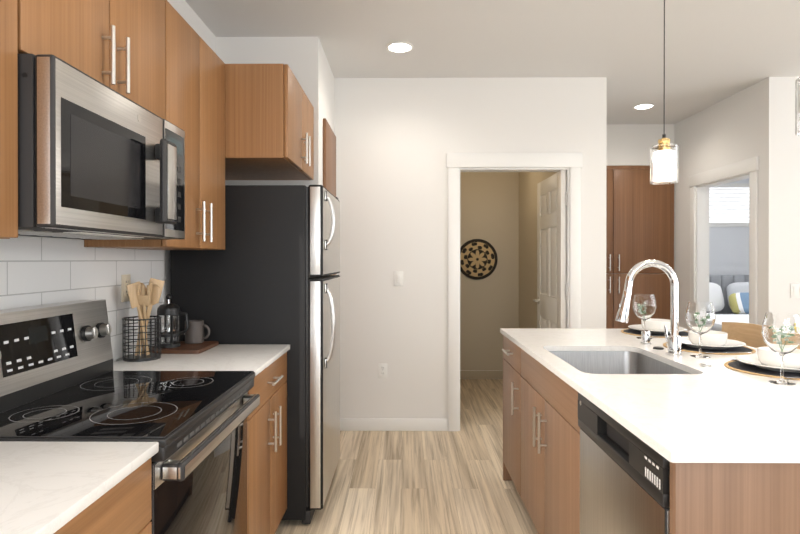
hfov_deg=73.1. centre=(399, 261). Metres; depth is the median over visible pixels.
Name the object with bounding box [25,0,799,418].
wall
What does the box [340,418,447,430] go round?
baseboard
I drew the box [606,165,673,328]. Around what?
cabinet
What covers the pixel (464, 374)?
baseboard
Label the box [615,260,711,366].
faucet
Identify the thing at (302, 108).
door
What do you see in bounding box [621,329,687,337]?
placemat
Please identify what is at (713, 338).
bowl
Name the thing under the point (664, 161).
pendant light
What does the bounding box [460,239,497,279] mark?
wall art
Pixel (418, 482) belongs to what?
floor
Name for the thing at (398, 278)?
switch plate
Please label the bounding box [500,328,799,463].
island countertop
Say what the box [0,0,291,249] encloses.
upper cabinet
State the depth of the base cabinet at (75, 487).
1.21 m
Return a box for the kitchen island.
[500,332,799,533]
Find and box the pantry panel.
[323,118,335,274]
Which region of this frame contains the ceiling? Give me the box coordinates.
[185,0,799,123]
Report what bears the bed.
on the floor
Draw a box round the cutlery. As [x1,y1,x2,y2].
[705,352,751,352]
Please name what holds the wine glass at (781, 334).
on the island countertop at (716, 414)
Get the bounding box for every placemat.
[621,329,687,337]
[663,342,755,354]
[724,360,799,379]
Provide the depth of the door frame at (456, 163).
4.17 m
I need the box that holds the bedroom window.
[709,183,748,226]
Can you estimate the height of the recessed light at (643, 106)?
0.009 m
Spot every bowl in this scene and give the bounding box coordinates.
[641,318,669,330]
[688,330,727,345]
[757,347,799,368]
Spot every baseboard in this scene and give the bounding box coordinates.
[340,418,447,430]
[460,370,502,378]
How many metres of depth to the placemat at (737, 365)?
2.00 m
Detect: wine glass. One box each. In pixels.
[633,294,655,338]
[685,301,715,357]
[762,312,799,384]
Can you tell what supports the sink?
in the island countertop at (716, 414)
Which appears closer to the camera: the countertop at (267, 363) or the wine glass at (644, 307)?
the countertop at (267, 363)
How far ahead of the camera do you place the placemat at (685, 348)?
2.44 m
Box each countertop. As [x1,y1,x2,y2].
[28,442,158,533]
[254,344,289,379]
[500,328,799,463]
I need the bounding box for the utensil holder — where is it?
[122,278,164,361]
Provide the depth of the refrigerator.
2.67 m
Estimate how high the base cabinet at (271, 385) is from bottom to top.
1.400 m
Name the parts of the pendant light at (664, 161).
glass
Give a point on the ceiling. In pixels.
(716, 51)
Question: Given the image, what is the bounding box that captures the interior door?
[533,170,566,327]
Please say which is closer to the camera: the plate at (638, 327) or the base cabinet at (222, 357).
the base cabinet at (222, 357)
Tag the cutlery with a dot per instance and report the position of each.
(728, 352)
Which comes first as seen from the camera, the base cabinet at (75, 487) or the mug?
the base cabinet at (75, 487)
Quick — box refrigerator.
[170,185,339,523]
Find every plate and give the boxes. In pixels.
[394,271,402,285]
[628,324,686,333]
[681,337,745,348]
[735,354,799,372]
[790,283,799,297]
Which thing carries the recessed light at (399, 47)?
in the ceiling
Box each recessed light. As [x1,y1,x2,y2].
[386,41,413,52]
[633,103,654,109]
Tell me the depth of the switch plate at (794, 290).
4.16 m
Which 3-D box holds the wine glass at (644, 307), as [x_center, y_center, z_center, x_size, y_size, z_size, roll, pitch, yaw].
[1.293,0.287,2.852,0.115,0.233,0.115,0,0,1]
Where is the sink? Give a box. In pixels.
[548,348,691,371]
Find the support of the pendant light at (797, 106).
hanging from the ceiling
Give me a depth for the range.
1.57 m
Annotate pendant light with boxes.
[650,0,678,184]
[795,77,799,135]
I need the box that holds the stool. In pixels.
[722,322,767,347]
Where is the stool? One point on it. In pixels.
(749, 334)
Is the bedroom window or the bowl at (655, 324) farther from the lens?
the bedroom window
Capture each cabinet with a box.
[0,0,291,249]
[0,236,159,533]
[160,250,255,533]
[256,344,287,533]
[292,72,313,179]
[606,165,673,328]
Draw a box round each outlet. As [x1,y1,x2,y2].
[121,274,130,301]
[378,364,386,377]
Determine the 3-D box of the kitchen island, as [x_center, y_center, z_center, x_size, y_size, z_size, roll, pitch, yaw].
[0.931,0.876,2.220,0.712,0.886,2.080,0,0,1]
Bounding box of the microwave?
[18,54,184,239]
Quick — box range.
[0,300,259,533]
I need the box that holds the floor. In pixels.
[275,379,537,533]
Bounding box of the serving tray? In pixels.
[149,294,218,353]
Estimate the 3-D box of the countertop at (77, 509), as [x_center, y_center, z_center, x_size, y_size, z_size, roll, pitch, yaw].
[-0.867,0.438,0.800,0.623,0.051,0.876,0,0,1]
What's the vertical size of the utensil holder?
0.338 m
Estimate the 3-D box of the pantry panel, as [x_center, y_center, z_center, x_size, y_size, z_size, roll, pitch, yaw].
[-0.481,0.174,3.857,0.058,2.258,0.540,0,0,1]
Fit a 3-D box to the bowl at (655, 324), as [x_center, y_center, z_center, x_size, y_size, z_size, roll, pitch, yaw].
[1.454,0.359,3.051,0.162,0.060,0.162,0,0,1]
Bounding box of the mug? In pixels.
[184,319,210,344]
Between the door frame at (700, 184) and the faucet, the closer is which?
the faucet
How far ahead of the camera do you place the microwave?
1.40 m
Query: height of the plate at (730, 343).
0.026 m
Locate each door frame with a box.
[446,153,582,430]
[689,156,758,329]
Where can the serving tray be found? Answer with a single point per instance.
(194, 342)
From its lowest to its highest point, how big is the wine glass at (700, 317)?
0.233 m
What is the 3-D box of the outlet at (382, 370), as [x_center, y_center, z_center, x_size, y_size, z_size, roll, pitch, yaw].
[-0.135,0.849,4.192,0.070,0.115,0.008,0,0,1]
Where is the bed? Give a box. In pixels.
[709,275,748,331]
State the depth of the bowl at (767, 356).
1.99 m
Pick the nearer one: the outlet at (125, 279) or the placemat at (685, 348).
the outlet at (125, 279)

